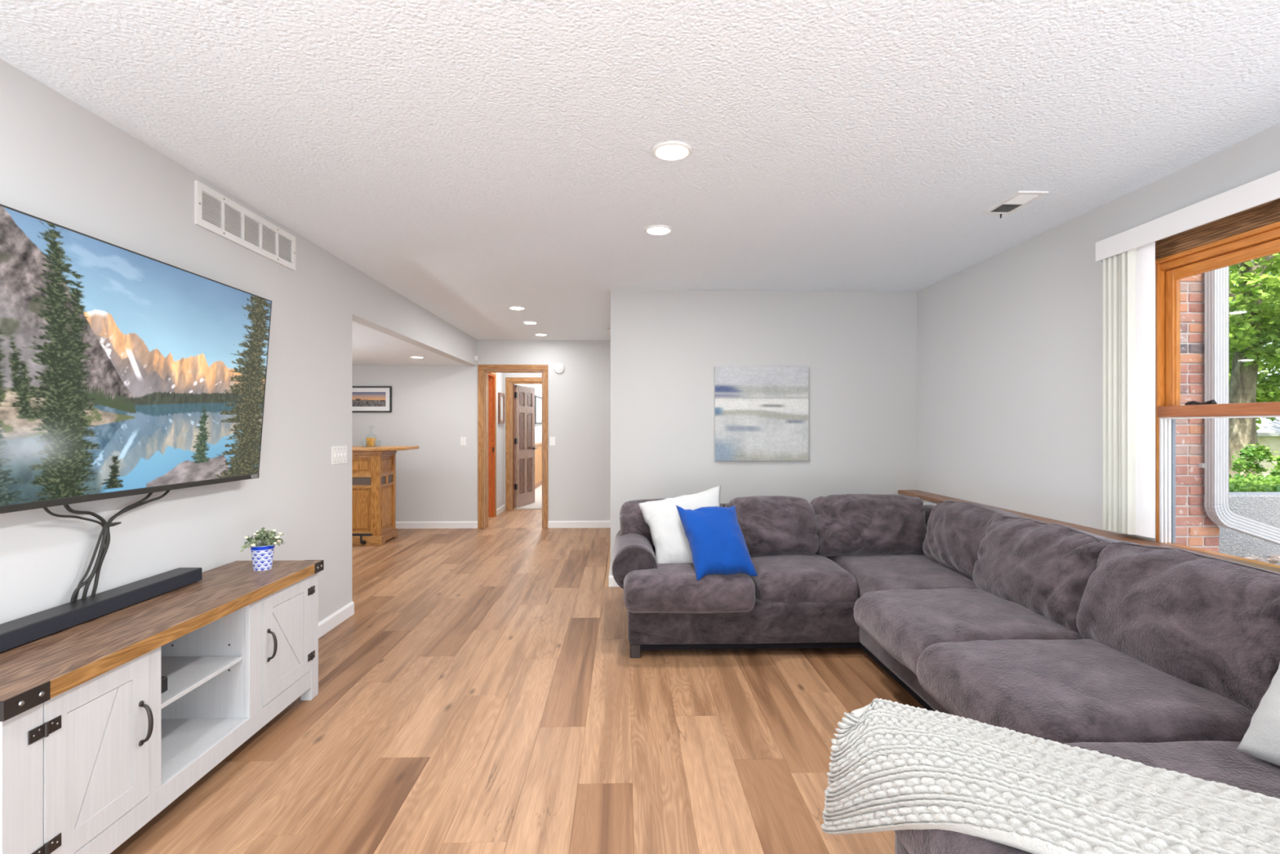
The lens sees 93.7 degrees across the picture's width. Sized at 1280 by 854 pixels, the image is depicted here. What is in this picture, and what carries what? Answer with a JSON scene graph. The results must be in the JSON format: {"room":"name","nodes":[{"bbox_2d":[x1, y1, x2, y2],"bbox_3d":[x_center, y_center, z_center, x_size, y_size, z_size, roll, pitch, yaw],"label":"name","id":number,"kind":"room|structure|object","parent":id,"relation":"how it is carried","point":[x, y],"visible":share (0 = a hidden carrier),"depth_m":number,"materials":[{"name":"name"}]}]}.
{"room":"leisure room","nodes":[
{"label":"leisure room","id":0,"kind":"room"},
{"bbox_2d":[0,58,542,624],"bbox_3d":[-2.081,0.095,5.699,0.130,2.410,16.900,0,0,-1],"label":"wall","id":1,"kind":"structure","parent":0,"point":[62,163],"depth_m":2.68,"materials":[{"name":"paint"}]},
{"bbox_2d":[0,204,271,513],"bbox_3d":[-1.863,-0.186,2.172,0.146,0.872,1.557,0,0,-1],"label":"television","id":2,"kind":"object","parent":1,"relation":"attached to","point":[124,372],"visible":1,"depth_m":2.08,"materials":[{"name":"black plastic"}]},
{"bbox_2d":[43,489,170,603],"bbox_3d":[-1.897,0.409,2.162,0.048,0.464,0.627,0,0,-1],"label":"cable bundle","id":3,"kind":"object","parent":2,"relation":"hanging from","point":[105,532],"visible":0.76,"depth_m":2.09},
{"bbox_2d":[194,180,295,271],"bbox_3d":[-1.951,-0.983,3.016,0.014,0.190,0.786,0,0,-1],"label":"air vent","id":4,"kind":"object","parent":1,"relation":"in","point":[215,212],"visible":1,"depth_m":2.93,"materials":[{"name":"white plastic"}]},
{"bbox_2d":[318,600,354,638],"bbox_3d":[-1.893,1.246,0.772,0.014,0.088,6.740,0,0,-1],"label":"baseboard","id":5,"kind":"structure","parent":1,"relation":"attached to","point":[329,623],"depth_m":3.88,"materials":[{"name":"white paint"}]},
{"bbox_2d":[331,445,346,464],"bbox_3d":[-1.972,0.183,3.917,0.018,0.117,0.202,0,0,-1],"label":"light switch","id":6,"kind":"object","parent":1,"relation":"attached to","point":[339,453],"visible":1,"depth_m":3.92,"materials":[{"name":"white plastic"}]},
{"bbox_2d":[488,372,496,516],"bbox_3d":[-2.139,0.242,8.261,0.146,2.095,0.845,0,0,-1],"label":"door","id":7,"kind":"structure","parent":1,"relation":"in","point":[491,375],"depth_m":8.60,"materials":[{"name":"orange wood"}]},
{"bbox_2d":[496,504,505,515],"bbox_3d":[-2.094,1.246,9.024,0.014,0.088,0.610,0,0,-1],"label":"baseboard","id":8,"kind":"structure","parent":1,"relation":"attached to","point":[501,508],"depth_m":8.99,"materials":[{"name":"white paint"}]},
{"bbox_2d":[497,392,504,423],"bbox_3d":[-2.083,-0.282,9.020,0.034,0.455,0.340,0,0,-1],"label":"framed print","id":9,"kind":"object","parent":1,"relation":"attached to","point":[500,395],"visible":1,"depth_m":8.95,"materials":[{"name":"brown wood"}]},
{"bbox_2d":[501,395,502,420],"bbox_3d":[-2.084,-0.282,9.020,0.001,0.365,0.250,0,0,-1],"label":"print","id":10,"kind":"object","parent":9,"relation":"attached to","point":[501,396],"depth_m":9.07},
{"bbox_2d":[534,444,542,484],"bbox_3d":[-2.160,0.840,11.759,0.022,0.900,4.580,0,0,-1],"label":"wainscoting","id":11,"kind":"structure","parent":1,"relation":"attached to","point":[538,451],"depth_m":12.85,"materials":[{"name":"brown wood"}]},
{"bbox_2d":[534,395,542,423],"bbox_3d":[-2.186,-0.365,12.948,0.029,0.590,1.000,0,0,-1],"label":"framed print","id":12,"kind":"object","parent":1,"relation":"attached to","point":[538,400],"visible":0.88,"depth_m":12.90,"materials":[{"name":"black plastic"}]},
{"bbox_2d":[534,442,542,446],"bbox_3d":[-2.149,0.372,11.759,0.045,0.055,4.580,0,0,-1],"label":"chair rail","id":13,"kind":"object","parent":1,"relation":"attached to","point":[539,443],"depth_m":12.69,"materials":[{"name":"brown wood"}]},
{"bbox_2d":[534,480,542,488],"bbox_3d":[-2.142,1.234,11.759,0.014,0.088,4.580,0,0,-1],"label":"baseboard","id":14,"kind":"structure","parent":1,"relation":"attached to","point":[540,483],"depth_m":12.75,"materials":[{"name":"brown wood"}]},
{"bbox_2d":[351,320,466,365],"bbox_3d":[-3.751,-1.198,5.851,3.200,0.825,3.750,0,0,-1],"label":"ceiling","id":15,"kind":"structure","parent":0,"point":[370,346],"depth_m":6.24,"materials":[{"name":"white paint"}]},
{"bbox_2d":[409,355,425,358],"bbox_3d":[-2.489,-0.780,6.708,0.164,0.010,0.164,0,0,-1],"label":"recessed light","id":16,"kind":"object","parent":15,"relation":"in","point":[413,357],"visible":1,"depth_m":6.67,"materials":[{"name":"white plastic"}]},
{"bbox_2d":[351,339,610,528],"bbox_3d":[-2.772,0.095,7.692,5.250,2.410,0.120,0,0,-1],"label":"wall","id":17,"kind":"structure","parent":0,"point":[433,406],"depth_m":7.65,"materials":[{"name":"paint"}]},
{"bbox_2d":[351,386,391,412],"bbox_3d":[-3.748,-0.351,7.591,1.195,0.330,0.029,0,0,-1],"label":"print","id":18,"kind":"object","parent":17,"relation":"attached to","point":[364,398],"visible":0.43,"depth_m":7.60,"materials":[{"name":"multicoloured paper"}]},
{"bbox_2d":[395,520,477,528],"bbox_3d":[-3.730,1.246,7.600,3.330,0.088,0.014,0,0,-1],"label":"baseboard","id":19,"kind":"structure","parent":17,"relation":"attached to","point":[400,525],"depth_m":7.62,"materials":[{"name":"white paint"}]},
{"bbox_2d":[460,436,466,445],"bbox_3d":[-2.251,0.185,7.636,0.072,0.118,0.018,0,0,-1],"label":"light switch","id":20,"kind":"object","parent":17,"relation":"attached to","point":[463,439],"visible":1,"depth_m":7.64,"materials":[{"name":"white plastic"}]},
{"bbox_2d":[477,364,547,528],"bbox_3d":[-1.622,0.247,7.718,0.890,2.085,0.146,0,0,-1],"label":"door frame","id":21,"kind":"structure","parent":17,"relation":"in","point":[481,368],"depth_m":7.65,"materials":[{"name":"brown wood"}]},
{"bbox_2d":[549,436,555,445],"bbox_3d":[-1.117,0.185,7.665,0.072,0.118,0.018,0,0,-1],"label":"light switch","id":22,"kind":"object","parent":17,"relation":"attached to","point":[552,439],"visible":1,"depth_m":7.67,"materials":[{"name":"white plastic"}]},
{"bbox_2d":[553,363,564,373],"bbox_3d":[-1.034,-0.750,7.652,0.136,0.136,0.048,0,0,-1],"label":"smoke detector","id":23,"kind":"object","parent":17,"relation":"attached to","point":[558,368],"visible":1,"depth_m":7.64,"materials":[{"name":"white plastic"}]},
{"bbox_2d":[547,520,610,528],"bbox_3d":[-0.743,1.246,7.676,0.864,0.088,0.014,0,0,-1],"label":"baseboard","id":24,"kind":"structure","parent":17,"relation":"attached to","point":[551,524],"depth_m":7.67,"materials":[{"name":"white paint"}]},
{"bbox_2d":[110,509,924,853],"bbox_3d":[-1.376,1.360,3.366,7.820,0.140,12.200,0,0,-1],"label":"floor","id":25,"kind":"structure","parent":0,"point":[482,691],"depth_m":2.54,"materials":[{"name":"wood"}]},
{"bbox_2d":[0,560,324,853],"bbox_3d":[-1.713,0.967,2.154,0.433,0.646,1.500,0,0,-1],"label":"media console","id":26,"kind":"object","parent":25,"relation":"on","point":[92,749],"visible":0.99,"depth_m":1.87,"materials":[{"name":"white wood"}]},
{"bbox_2d":[0,567,202,652],"bbox_3d":[-1.870,0.617,1.965,0.098,0.056,1.105,0,0,-1],"label":"soundbar","id":27,"kind":"object","parent":26,"relation":"on","point":[23,630],"visible":1,"depth_m":2.00,"materials":[{"name":"black plastic"}]},
{"bbox_2d":[160,675,167,693],"bbox_3d":[-1.669,0.879,1.989,0.105,0.050,0.138,0,0,-1],"label":"remote holder","id":28,"kind":"object","parent":26,"relation":"on","point":[163,678],"visible":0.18,"depth_m":2.04,"materials":[{"name":"black plastic"}]},
{"bbox_2d":[160,656,242,709],"bbox_3d":[-1.741,0.911,2.131,0.356,0.015,0.469,0,0,-1],"label":"shelf","id":29,"kind":"object","parent":26,"relation":"attached to","point":[184,674],"depth_m":2.23,"materials":[{"name":"white laminate"}]},
{"bbox_2d":[240,526,284,570],"bbox_3d":[-1.705,0.549,2.721,0.166,0.192,0.163,0,0,-23],"label":"potted plant","id":30,"kind":"object","parent":26,"relation":"on","point":[262,553],"visible":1,"depth_m":2.70,"materials":[{"name":"green plant"}]},
{"bbox_2d":[351,445,419,545],"bbox_3d":[-3.544,0.757,6.772,1.860,1.066,0.680,0,0,-1],"label":"bar","id":31,"kind":"object","parent":25,"relation":"on","point":[373,468],"visible":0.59,"depth_m":6.56,"materials":[{"name":"brown wood"}]},
{"bbox_2d":[366,437,376,447],"bbox_3d":[-2.970,0.102,6.626,0.096,0.245,0.096,0,0,-1],"label":"decanter","id":32,"kind":"object","parent":31,"relation":"on","point":[371,441],"visible":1,"depth_m":6.59,"materials":[{"name":"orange glass"}]},
{"bbox_2d":[514,484,542,509],"bbox_3d":[-1.710,1.294,11.740,0.920,0.032,4.640,0,0,-1],"label":"carpet","id":33,"kind":"object","parent":25,"relation":"on","point":[537,504],"visible":0.14,"depth_m":10.05,"materials":[{"name":"beige carpet"}]},
{"bbox_2d":[612,493,1279,853],"bbox_3d":[1.008,0.852,2.522,2.290,0.876,3.554,0,0,-1],"label":"sectional sofa","id":34,"kind":"object","parent":25,"relation":"on","point":[1154,656],"visible":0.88,"depth_m":2.35,"materials":[{"name":"grey fabric"}]},
{"bbox_2d":[619,497,723,546],"bbox_3d":[0.213,0.636,3.990,0.698,0.324,0.324,0,0,-1],"label":"cushion","id":35,"kind":"object","parent":34,"relation":"on","point":[632,521],"depth_m":3.87,"materials":[{"name":"grey fabric"}]},
{"bbox_2d":[637,484,720,563],"bbox_3d":[0.256,0.609,3.694,0.543,0.466,0.378,0,0,-1],"label":"throw pillow","id":36,"kind":"object","parent":34,"relation":"on","point":[670,542],"visible":0.57,"depth_m":3.65,"materials":[{"name":"white fabric"}]},
{"bbox_2d":[623,563,755,613],"bbox_3d":[0.269,0.916,3.559,0.740,0.233,0.629,0,0,-1],"label":"seat cushion","id":37,"kind":"object","parent":34,"relation":"on","point":[648,588],"depth_m":3.26,"materials":[{"name":"grey fabric"}]},
{"bbox_2d":[675,505,757,580],"bbox_3d":[0.434,0.654,3.448,0.432,0.370,0.340,0,0,-1],"label":"throw pillow","id":38,"kind":"object","parent":34,"relation":"on","point":[714,535],"visible":0.99,"depth_m":3.36,"materials":[{"name":"blue fabric"}]},
{"bbox_2d":[724,495,818,555],"bbox_3d":[0.858,0.655,3.932,0.603,0.408,0.360,0,0,-1],"label":"cushion","id":39,"kind":"object","parent":34,"relation":"on","point":[770,525],"depth_m":3.80,"materials":[{"name":"grey fabric"}]},
{"bbox_2d":[750,553,857,602],"bbox_3d":[0.949,0.927,3.698,0.592,0.233,0.663,0,0,-1],"label":"seat cushion","id":40,"kind":"object","parent":34,"relation":"on","point":[780,577],"depth_m":3.40,"materials":[{"name":"grey fabric"}]},
{"bbox_2d":[810,493,926,556],"bbox_3d":[1.499,0.648,3.951,0.746,0.416,0.358,0,0,-1],"label":"cushion","id":41,"kind":"object","parent":34,"relation":"on","point":[846,525],"depth_m":3.82,"materials":[{"name":"grey fabric"}]},
{"bbox_2d":[828,553,977,597],"bbox_3d":[1.645,0.923,3.538,0.794,0.230,0.995,0,0,-1],"label":"seat cushion","id":42,"kind":"object","parent":34,"relation":"on","point":[871,572],"depth_m":3.40,"materials":[{"name":"grey fabric"}]},
{"bbox_2d":[853,587,1084,675],"bbox_3d":[1.489,0.890,2.643,0.877,0.236,0.738,0,0,-1],"label":"seat cushion","id":43,"kind":"object","parent":34,"relation":"on","point":[904,622],"depth_m":2.50,"materials":[{"name":"grey fabric"}]},
{"bbox_2d":[922,500,1033,579],"bbox_3d":[1.893,0.643,3.377,0.352,0.419,0.750,0,0,-1],"label":"cushion","id":44,"kind":"object","parent":34,"relation":"on","point":[956,531],"depth_m":3.33,"materials":[{"name":"grey fabric"}]},
{"bbox_2d":[972,515,1121,633],"bbox_3d":[1.834,0.650,2.675,0.410,0.448,0.752,0,0,-1],"label":"cushion","id":45,"kind":"object","parent":34,"relation":"on","point":[1042,570],"depth_m":2.54,"materials":[{"name":"grey fabric"}]},
{"bbox_2d":[821,697,1279,853],"bbox_3d":[0.934,0.906,1.120,1.297,0.386,0.455,0,0,36],"label":"knit blanket","id":46,"kind":"object","parent":34,"relation":"on","point":[895,766],"visible":1,"depth_m":1.24,"materials":[{"name":"white fabric"}]},
{"bbox_2d":[916,639,1254,742],"bbox_3d":[1.476,0.883,1.932,0.905,0.235,0.696,0,0,-1],"label":"seat cushion","id":47,"kind":"object","parent":34,"relation":"on","point":[1064,691],"depth_m":1.78,"materials":[{"name":"grey fabric"}]},
{"bbox_2d":[893,740,1279,853],"bbox_3d":[1.283,0.896,1.178,1.375,0.225,0.807,0,0,-1],"label":"cushion","id":48,"kind":"object","parent":34,"relation":"on","point":[1217,761],"depth_m":1.39,"materials":[{"name":"grey fabric"}]},
{"bbox_2d":[1075,541,1279,712],"bbox_3d":[1.852,0.652,1.950,0.439,0.474,0.778,0,0,-1],"label":"cushion","id":49,"kind":"object","parent":34,"relation":"on","point":[1208,625],"depth_m":1.85,"materials":[{"name":"grey fabric"}]},
{"bbox_2d":[1235,662,1279,765],"bbox_3d":[1.605,0.611,1.249,0.289,0.387,0.469,0,0,-13],"label":"throw pillow","id":50,"kind":"object","parent":34,"relation":"on","point":[1261,740],"visible":1,"depth_m":1.40,"materials":[{"name":"white fabric"}]},
{"bbox_2d":[504,372,542,504],"bbox_3d":[-1.651,0.095,9.416,0.920,2.410,0.110,0,0,-1],"label":"wall","id":51,"kind":"structure","parent":0,"point":[506,374],"depth_m":9.35,"materials":[{"name":"paint"}]},
{"bbox_2d":[505,377,542,510],"bbox_3d":[-1.651,0.259,9.763,0.901,2.062,0.836,0,0,-1],"label":"door","id":52,"kind":"structure","parent":51,"relation":"in","point":[520,448],"depth_m":9.55,"materials":[{"name":"brown wood"}]},
{"bbox_2d":[0,0,1279,340],"bbox_3d":[0.244,-1.360,2.567,4.620,0.500,10.520,0,0,-1],"label":"ceiling","id":53,"kind":"structure","parent":0,"point":[474,160],"depth_m":2.15,"materials":[{"name":"white paint"}]},
{"bbox_2d":[507,306,525,310],"bbox_3d":[-1.143,-1.105,5.581,0.164,0.010,0.164,0,0,-1],"label":"recessed light","id":54,"kind":"object","parent":53,"relation":"in","point":[514,308],"visible":1,"depth_m":5.56,"materials":[{"name":"white plastic"}]},
{"bbox_2d":[522,320,537,324],"bbox_3d":[-1.163,-1.105,6.363,0.164,0.010,0.164,0,0,-1],"label":"recessed light","id":55,"kind":"object","parent":53,"relation":"in","point":[524,322],"visible":1,"depth_m":6.35,"materials":[{"name":"white plastic"}]},
{"bbox_2d":[533,333,547,336],"bbox_3d":[-1.184,-1.105,7.187,0.164,0.010,0.164,0,0,-1],"label":"recessed light","id":56,"kind":"object","parent":53,"relation":"in","point":[535,334],"visible":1,"depth_m":7.14,"materials":[{"name":"white plastic"}]},
{"bbox_2d":[606,329,610,335],"bbox_3d":[-0.338,-1.037,6.919,0.088,0.144,0.350,0,0,-1],"label":"air deflector","id":57,"kind":"object","parent":53,"relation":"attached to","point":[608,331],"visible":0.24,"depth_m":6.89,"materials":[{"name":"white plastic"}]},
{"bbox_2d":[644,224,672,235],"bbox_3d":[0.104,-1.105,3.375,0.164,0.010,0.164,0,0,-1],"label":"recessed light","id":58,"kind":"object","parent":53,"relation":"in","point":[656,229],"visible":1,"depth_m":3.35,"materials":[{"name":"white plastic"}]},
{"bbox_2d":[651,140,692,160],"bbox_3d":[0.129,-1.105,2.409,0.164,0.010,0.164,0,0,-1],"label":"recessed light","id":59,"kind":"object","parent":53,"relation":"in","point":[673,150],"visible":1,"depth_m":2.39,"materials":[{"name":"white plastic"}]},
{"bbox_2d":[981,191,1048,218],"bbox_3d":[1.847,-1.095,2.968,0.145,0.030,0.290,0,0,-1],"label":"ceiling vent","id":60,"kind":"object","parent":53,"relation":"in","point":[1019,199],"visible":1,"depth_m":2.95,"materials":[{"name":"white plastic"}]},
{"bbox_2d":[610,289,916,575],"bbox_3d":[1.092,0.095,6.310,2.735,2.410,2.840,0,0,-1],"label":"wall","id":61,"kind":"structure","parent":0,"point":[858,349],"depth_m":4.88,"materials":[{"name":"grey paint"}]},
{"bbox_2d":[608,575,619,586],"bbox_3d":[0.939,1.246,4.879,2.384,0.088,0.014,0,0,-1],"label":"baseboard","id":62,"kind":"structure","parent":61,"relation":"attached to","point":[612,583],"depth_m":4.84,"materials":[{"name":"white paint"}]},
{"bbox_2d":[714,366,808,460],"bbox_3d":[0.984,-0.109,4.867,0.760,0.762,0.032,0,0,-1],"label":"abstract canvas","id":63,"kind":"object","parent":61,"relation":"attached to","point":[761,413],"visible":1,"depth_m":4.85,"materials":[{"name":"fabric"}]},
{"bbox_2d":[899,493,938,505],"bbox_3d":[2.295,0.922,1.189,0.140,0.755,7.460,0,0,-1],"label":"wall","id":64,"kind":"structure","parent":0,"point":[925,502],"depth_m":4.46,"materials":[{"name":"paint"}]},
{"bbox_2d":[897,489,1279,573],"bbox_3d":[2.285,0.530,1.189,0.160,0.030,7.460,0,0,-1],"label":"trim ledge","id":65,"kind":"object","parent":64,"relation":"on","point":[925,495],"visible":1,"depth_m":2.95,"materials":[{"name":"brown wood"}]},
{"bbox_2d":[916,123,1279,541],"bbox_3d":[2.469,0.095,1.143,0.205,2.410,7.560,0,0,-1],"label":"wall","id":66,"kind":"structure","parent":0,"point":[1010,343],"depth_m":3.53,"materials":[{"name":"paint"}]},
{"bbox_2d":[1102,241,1155,537],"bbox_3d":[2.273,-0.172,2.763,0.099,1.325,0.236,0,0,-1],"label":"vertical blind","id":67,"kind":"object","parent":66,"relation":"attached to","point":[1128,277],"visible":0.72,"depth_m":2.73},
{"bbox_2d":[1095,170,1279,262],"bbox_3d":[2.295,-0.849,1.788,0.110,0.094,2.257,0,0,-1],"label":"blind valance","id":68,"kind":"object","parent":66,"relation":"attached to","point":[1264,189],"visible":0.85,"depth_m":2.41,"materials":[{"name":"white paint"}]},
{"bbox_2d":[1155,198,1279,568],"bbox_3d":[2.381,-0.144,1.861,0.085,1.388,1.700,0,0,-1],"label":"window","id":69,"kind":"structure","parent":66,"relation":"in","point":[1254,233],"depth_m":2.60,"materials":[{"name":"brown wood"}]},
{"bbox_2d":[1175,272,1219,552],"bbox_3d":[3.176,-0.410,4.130,1.362,3.200,0.306,0,0,-1],"label":"brick wall","id":70,"kind":"structure","parent":0,"point":[1194,528],"depth_m":3.99,"materials":[{"name":"red brick"}]},
{"bbox_2d":[1198,266,1279,545],"bbox_3d":[4.509,-0.420,3.966,1.582,3.080,0.100,0,0,-1],"label":"downspout","id":71,"kind":"object","parent":70,"relation":"attached to","point":[1215,464],"visible":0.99,"depth_m":3.90,"materials":[{"name":"metal"}]},
{"label":"outside","id":72,"kind":"structure","parent":0,"visible":0},
{"bbox_3d":[35.466,1.810,33.117,67.400,2.560,55.600,0,0,-1],"label":"ground","id":73,"kind":"structure","parent":72,"visible":0},
{"bbox_2d":[1218,492,1279,558],"bbox_3d":[5.698,0.940,4.467,6.380,0.900,0.200,0,0,-1],"label":"wall","id":74,"kind":"structure","parent":73,"relation":"on","point":[1264,507],"depth_m":4.33,"materials":[{"name":"grey concrete"}]},
{"bbox_2d":[1229,252,1279,479],"bbox_3d":[9.415,-1.926,8.963,4.719,5.636,4.677,0,0,-27],"label":"maple tree","id":75,"kind":"object","parent":73,"relation":"on","point":[1247,344],"visible":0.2,"depth_m":8.90,"materials":[{"name":"green plant"}]},
{"bbox_2d":[1229,256,1279,430],"bbox_3d":[15.689,-2.058,16.067,6.517,8.604,5.849,0,0,-1],"label":"tree","id":76,"kind":"object","parent":73,"relation":"on","point":[1268,390],"visible":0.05,"depth_m":15.36,"materials":[{"name":"green plant"}]},
{"bbox_2d":[1229,473,1279,492],"bbox_3d":[5.205,0.541,5.681,4.338,0.200,2.259,0,0,-1],"label":"ground cover","id":77,"kind":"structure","parent":73,"relation":"on","point":[1271,483],"depth_m":5.28,"materials":[{"name":"green plant"}]},
{"bbox_2d":[1231,443,1279,477],"bbox_3d":[8.005,0.430,7.348,1.194,0.526,0.866,0,0,-1],"label":"shrub","id":78,"kind":"object","parent":73,"relation":"on","point":[1262,454],"visible":0.94,"depth_m":7.48,"materials":[{"name":"green plant"}]},
{"bbox_2d":[1255,401,1279,477],"bbox_3d":[22.331,0.865,22.578,9.800,3.850,5.000,0,0,-1],"label":"house","id":79,"kind":"structure","parent":73,"relation":"on","point":[1268,433],"depth_m":20.56,"materials":[{"name":"stone"}]},
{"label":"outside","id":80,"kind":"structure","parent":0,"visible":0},
{"bbox_3d":[5.845,1.120,-1.701,6.400,0.340,12.300,0,0,-1],"label":"bed","id":81,"kind":"object","parent":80,"visible":0},
{"bbox_2d":[1240,555,1279,565],"bbox_3d":[3.901,0.938,3.750,1.464,0.049,1.158,0,0,-1],"label":"gravel","id":82,"kind":"object","parent":81,"relation":"on","point":[1275,559],"visible":0.02,"depth_m":4.21,"materials":[{"name":"beige gravel"}]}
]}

